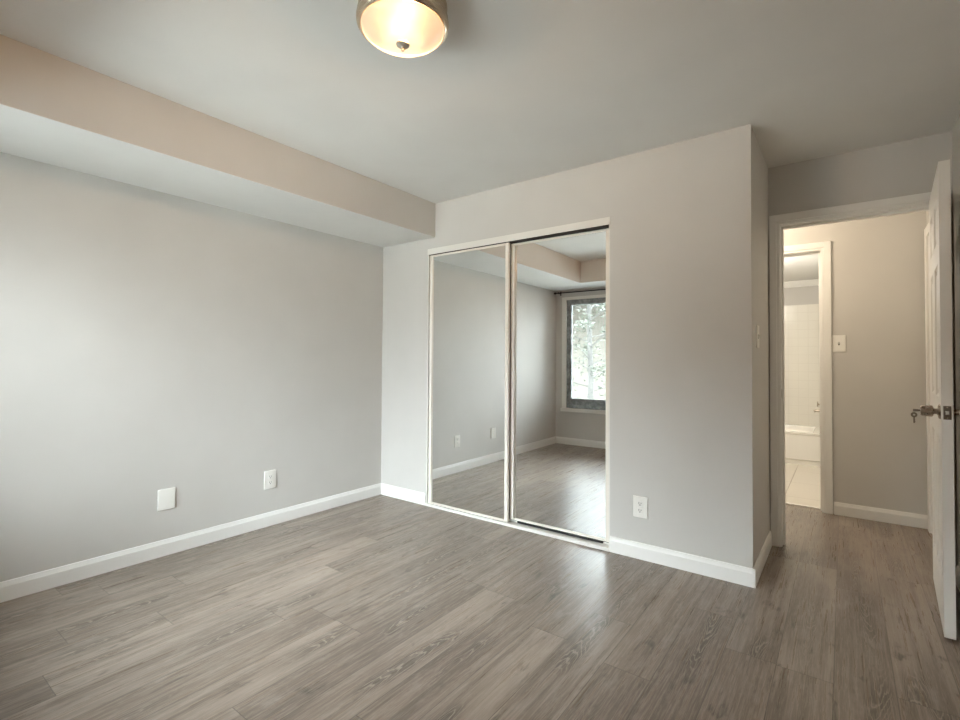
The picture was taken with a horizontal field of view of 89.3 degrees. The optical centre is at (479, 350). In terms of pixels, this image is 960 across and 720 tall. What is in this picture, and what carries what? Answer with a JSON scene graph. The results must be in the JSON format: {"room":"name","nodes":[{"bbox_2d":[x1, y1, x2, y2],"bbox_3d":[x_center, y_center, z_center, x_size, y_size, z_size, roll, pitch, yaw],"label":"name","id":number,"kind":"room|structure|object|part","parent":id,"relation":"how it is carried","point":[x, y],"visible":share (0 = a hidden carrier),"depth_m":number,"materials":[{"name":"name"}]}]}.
{"room":"empty bedroom","nodes":[
{"label":"empty bedroom","id":0,"kind":"room"},
{"bbox_2d":[0,152,382,581],"bbox_3d":[-1.675,0.009,3.272,0.100,2.440,4.055,0,-1,37],"label":"wall","id":1,"kind":"structure","parent":0,"point":[151,341],"depth_m":2.89,"materials":[{"name":"grey paint"}]},
{"bbox_2d":[157,487,175,510],"bbox_3d":[-1.874,0.888,2.906,0.007,0.124,0.096,0,-1,37],"label":"blank plate","id":2,"kind":"object","parent":1,"relation":"attached to","point":[166,498],"visible":1,"depth_m":2.90,"materials":[{"name":"white plastic"}]},
{"bbox_2d":[0,483,380,602],"bbox_3d":[-1.827,1.175,2.961,0.013,0.095,3.220,0,-1,37],"label":"baseboard","id":3,"kind":"structure","parent":1,"relation":"attached to","point":[29,584],"depth_m":2.89,"materials":[{"name":"white paint"}]},
{"bbox_2d":[264,470,275,489],"bbox_3d":[-1.481,0.911,3.429,0.009,0.126,0.088,0,-1,37],"label":"outlet","id":4,"kind":"object","parent":1,"relation":"attached to","point":[269,476],"visible":1,"depth_m":3.42,"materials":[{"name":"white plastic"}]},
{"bbox_2d":[0,104,433,246],"bbox_3d":[-0.324,-0.957,1.888,3.734,0.002,3.220,0,-1,37],"label":"soffit","id":5,"kind":"structure","parent":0,"point":[24,134],"depth_m":2.65,"materials":[{"name":"white paint"}]},
{"bbox_2d":[0,34,434,236],"bbox_3d":[-0.324,-1.094,1.891,3.734,0.272,3.220,0,-1,37],"label":"wall","id":6,"kind":"structure","parent":0,"point":[33,80],"depth_m":2.42,"materials":[{"name":"grey paint"}]},
{"bbox_2d":[0,463,959,719],"bbox_3d":[1.040,1.314,3.686,3.934,0.120,8.020,0,-1,37],"label":"floor","id":7,"kind":"structure","parent":0,"point":[379,607],"depth_m":2.11,"materials":[{"name":"grey wood"}]},
{"bbox_2d":[785,424,819,466],"bbox_3d":[3.419,1.132,6.187,1.550,0.370,0.752,0,-1,37],"label":"bathtub","id":8,"kind":"object","parent":7,"relation":"on","point":[802,443],"visible":0.13,"depth_m":5.56,"materials":[{"name":"white ceramic"}]},
{"bbox_2d":[0,0,959,203],"bbox_3d":[1.055,-1.246,3.736,4.134,0.120,8.220,0,-1,37],"label":"ceiling","id":9,"kind":"structure","parent":0,"point":[515,91],"depth_m":2.14,"materials":[{"name":"white paint"}]},
{"bbox_2d":[356,0,448,57],"bbox_3d":[-0.274,-1.149,1.732,0.327,0.168,0.327,0,-1,37],"label":"ceiling lamp","id":10,"kind":"object","parent":9,"relation":"attached to","point":[400,28],"visible":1,"depth_m":1.67,"materials":[{"name":"white glass"}]},
{"bbox_2d":[381,124,755,567],"bbox_3d":[0.319,0.025,3.463,2.865,2.440,0.110,0,-1,37],"label":"wall","id":11,"kind":"structure","parent":0,"point":[681,214],"depth_m":2.84,"materials":[{"name":"grey paint"}]},
{"bbox_2d":[428,243,509,521],"bbox_3d":[-0.099,0.226,3.713,0.766,2.003,0.026,0,-1,37],"label":"mirror door","id":12,"kind":"structure","parent":11,"relation":"in","point":[469,337],"depth_m":3.69,"materials":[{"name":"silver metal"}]},
{"bbox_3d":[-0.104,1.221,3.695,0.708,0.013,0.024,-1,-1,37],"label":"rail","id":13,"kind":"part","parent":12,"relation":"part of","materials":[{"name":"beige metal"}]},
{"bbox_3d":[-0.092,-0.768,3.734,0.708,0.014,0.024,-1,-1,37],"label":"rail","id":14,"kind":"part","parent":12,"relation":"part of","materials":[{"name":"beige metal"}]},
{"bbox_2d":[425,503,608,551],"bbox_3d":[0.203,1.235,3.492,1.548,0.020,0.096,0,-1,37],"label":"trim","id":15,"kind":"structure","parent":11,"relation":"attached to","point":[604,546],"depth_m":3.33,"materials":[{"name":"white metal"}]},
{"bbox_2d":[426,224,609,542],"bbox_3d":[0.216,0.231,3.522,1.548,2.030,0.090,0,-1,37],"label":"trim","id":16,"kind":"structure","parent":11,"relation":"attached to","point":[428,327],"depth_m":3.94,"materials":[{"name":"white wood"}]},
{"bbox_2d":[428,217,609,254],"bbox_3d":[0.216,-0.808,3.534,1.548,0.047,0.081,0,-1,37],"label":"trim","id":17,"kind":"structure","parent":11,"relation":"attached to","point":[602,221],"depth_m":3.41,"materials":[{"name":"white wood"}]},
{"bbox_2d":[510,228,608,542],"bbox_3d":[0.529,0.225,3.307,0.748,2.010,0.026,0,-1,36],"label":"mirror door","id":18,"kind":"structure","parent":11,"relation":"in","point":[559,395],"depth_m":3.29,"materials":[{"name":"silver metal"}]},
{"bbox_3d":[0.523,1.206,3.289,0.690,0.013,0.024,0,-1,36],"label":"rail","id":19,"kind":"part","parent":18,"relation":"part of","materials":[{"name":"beige metal"}]},
{"bbox_3d":[0.535,-0.773,3.328,0.690,0.014,0.024,0,-1,36],"label":"rail","id":20,"kind":"part","parent":18,"relation":"part of","materials":[{"name":"beige metal"}]},
{"bbox_2d":[381,483,755,587],"bbox_3d":[0.283,1.196,3.385,2.872,0.095,0.013,0,-1,37],"label":"baseboard","id":21,"kind":"structure","parent":11,"relation":"attached to","point":[742,575],"depth_m":2.78,"materials":[{"name":"white paint"}]},
{"bbox_2d":[633,495,647,518],"bbox_3d":[0.954,0.932,2.892,0.086,0.126,0.009,0,-1,37],"label":"outlet","id":22,"kind":"object","parent":11,"relation":"attached to","point":[640,504],"visible":1,"depth_m":2.89,"materials":[{"name":"white plastic"}]},
{"bbox_2d":[637,508,642,513],"bbox_3d":[0.952,0.952,2.890,0.033,0.029,0.004,0,-1,37],"label":"socket","id":23,"kind":"object","parent":22,"relation":"attached to","point":[639,510],"depth_m":2.89,"materials":[{"name":"white plastic"}]},
{"bbox_2d":[637,501,642,506],"bbox_3d":[0.952,0.911,2.891,0.033,0.029,0.004,0,-1,37],"label":"socket","id":24,"kind":"object","parent":22,"relation":"attached to","point":[639,503],"depth_m":2.89,"materials":[{"name":"white plastic"}]},
{"bbox_2d":[754,134,769,559],"bbox_3d":[1.646,0.022,2.929,0.100,2.440,0.625,0,-1,37],"label":"wall","id":25,"kind":"structure","parent":0,"point":[762,446],"depth_m":2.87,"materials":[{"name":"grey paint"}]},
{"bbox_2d":[756,325,760,347],"bbox_3d":[1.560,-0.078,2.717,0.018,0.126,0.084,0,-1,37],"label":"light switch","id":26,"kind":"object","parent":25,"relation":"attached to","point":[757,326],"visible":1,"depth_m":2.69,"materials":[{"name":"white plastic"}]},
{"bbox_3d":[1.556,-0.078,2.720,0.006,0.126,0.084,-1,-1,37],"label":"plate","id":27,"kind":"part","parent":26,"relation":"part of","materials":[{"name":"white plastic"}]},
{"bbox_2d":[753,531,771,585],"bbox_3d":[1.642,1.193,2.815,0.013,0.095,0.729,0,-1,37],"label":"baseboard","id":28,"kind":"structure","parent":25,"relation":"attached to","point":[761,560],"depth_m":2.77,"materials":[{"name":"white paint"}]},
{"bbox_2d":[769,189,955,567],"bbox_3d":[2.247,0.186,2.923,0.853,2.120,0.128,0,-1,37],"label":"door frame","id":29,"kind":"structure","parent":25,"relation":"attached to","point":[923,198],"depth_m":3.10,"materials":[{"name":"white paint"}]},
{"bbox_2d":[784,254,818,281],"bbox_3d":[2.908,-0.935,5.465,1.625,0.050,2.620,0,-1,37],"label":"ceiling","id":30,"kind":"structure","parent":0,"point":[798,268],"depth_m":5.37,"materials":[{"name":"white paint"}]},
{"bbox_2d":[784,286,818,305],"bbox_3d":[3.706,0.106,6.542,1.800,2.440,0.100,0,-1,37],"label":"wall","id":31,"kind":"structure","parent":0,"point":[806,295],"depth_m":6.20,"materials":[{"name":"grey paint"}]},
{"bbox_2d":[784,279,818,287],"bbox_3d":[3.651,-0.848,6.512,1.560,0.075,0.050,0,-1,37],"label":"trim","id":32,"kind":"structure","parent":31,"relation":"attached to","point":[803,283],"depth_m":6.18,"materials":[{"name":"white paint"}]},
{"bbox_2d":[784,304,819,426],"bbox_3d":[3.662,0.222,6.515,1.560,1.605,0.008,0,-1,37],"label":"tile","id":33,"kind":"structure","parent":31,"relation":"attached to","point":[801,322],"depth_m":6.18,"materials":[{"name":"white tile"}]},
{"bbox_2d":[784,211,927,514],"bbox_3d":[2.248,0.052,4.230,2.434,2.440,0.110,0,-1,37],"label":"wall","id":34,"kind":"structure","parent":0,"point":[879,454],"depth_m":3.62,"materials":[{"name":"grey paint"}]},
{"bbox_2d":[785,502,820,508],"bbox_3d":[2.438,1.266,4.106,0.750,0.008,0.035,0,-1,37],"label":"trim","id":35,"kind":"structure","parent":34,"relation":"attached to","point":[785,502],"depth_m":3.95,"materials":[{"name":"beige wood"}]},
{"bbox_2d":[784,241,832,513],"bbox_3d":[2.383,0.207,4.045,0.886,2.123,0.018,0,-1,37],"label":"trim","id":36,"kind":"structure","parent":34,"relation":"attached to","point":[825,247],"depth_m":3.79,"materials":[{"name":"white paint"}]},
{"bbox_2d":[832,335,845,351],"bbox_3d":[2.777,-0.055,3.757,0.084,0.130,0.018,0,-1,37],"label":"light switch","id":37,"kind":"object","parent":34,"relation":"attached to","point":[838,341],"visible":1,"depth_m":3.76,"materials":[{"name":"white plastic"}]},
{"bbox_2d":[834,502,927,528],"bbox_3d":[2.204,1.223,4.158,2.434,0.095,0.013,0,-1,37],"label":"baseboard","id":38,"kind":"structure","parent":34,"relation":"attached to","point":[843,509],"depth_m":3.58,"materials":[{"name":"white paint"}]},
{"bbox_2d":[768,131,957,565],"bbox_3d":[1.067,0.036,3.821,3.834,2.440,0.110,0,-1,37],"label":"wall","id":39,"kind":"structure","parent":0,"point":[908,167],"depth_m":2.88,"materials":[{"name":"grey paint"}]},
{"bbox_2d":[926,115,959,567],"bbox_3d":[1.741,-0.006,1.438,0.100,2.440,5.210,0,-1,37],"label":"wall","id":40,"kind":"structure","parent":0,"point":[956,130],"depth_m":2.57,"materials":[{"name":"grey paint"}]},
{"bbox_2d":[924,223,930,532],"bbox_3d":[2.896,0.193,3.079,0.018,2.120,0.858,0,-1,37],"label":"trim","id":41,"kind":"structure","parent":40,"relation":"attached to","point":[926,230],"depth_m":3.38,"materials":[{"name":"white paint"}]},
{"bbox_2d":[928,236,932,534],"bbox_3d":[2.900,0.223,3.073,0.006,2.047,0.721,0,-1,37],"label":"door","id":42,"kind":"structure","parent":40,"relation":"in","point":[928,236],"depth_m":3.34,"materials":[{"name":"white paint"}]},
{"bbox_2d":[911,159,959,639],"bbox_3d":[2.221,0.206,2.366,0.200,2.037,0.762,-1,-1,40],"label":"door","id":43,"kind":"structure","parent":40,"relation":"in","point":[942,412],"depth_m":2.09,"materials":[{"name":"white paint"}]},
{"bbox_3d":[1.995,0.267,2.153,0.066,0.066,0.066,-1,-1,40],"label":"knob","id":44,"kind":"part","parent":43,"relation":"part of","materials":[{"name":"silver metal"}]},
{"bbox_3d":[1.993,0.266,2.071,0.025,0.058,0.003,-1,-1,40],"label":"latch plate","id":45,"kind":"part","parent":43,"relation":"part of","materials":[{"name":"silver metal"}]},
{"bbox_3d":[2.073,0.267,2.086,0.066,0.066,0.066,-1,-1,40],"label":"knob","id":46,"kind":"part","parent":43,"relation":"part of","materials":[{"name":"silver metal"}]},
{"bbox_2d":[955,565,959,590],"bbox_3d":[1.367,1.156,1.019,0.013,0.095,3.936,0,-1,37],"label":"baseboard","id":47,"kind":"structure","parent":40,"relation":"attached to","point":[957,569],"depth_m":2.54,"materials":[{"name":"white paint"}]}
]}

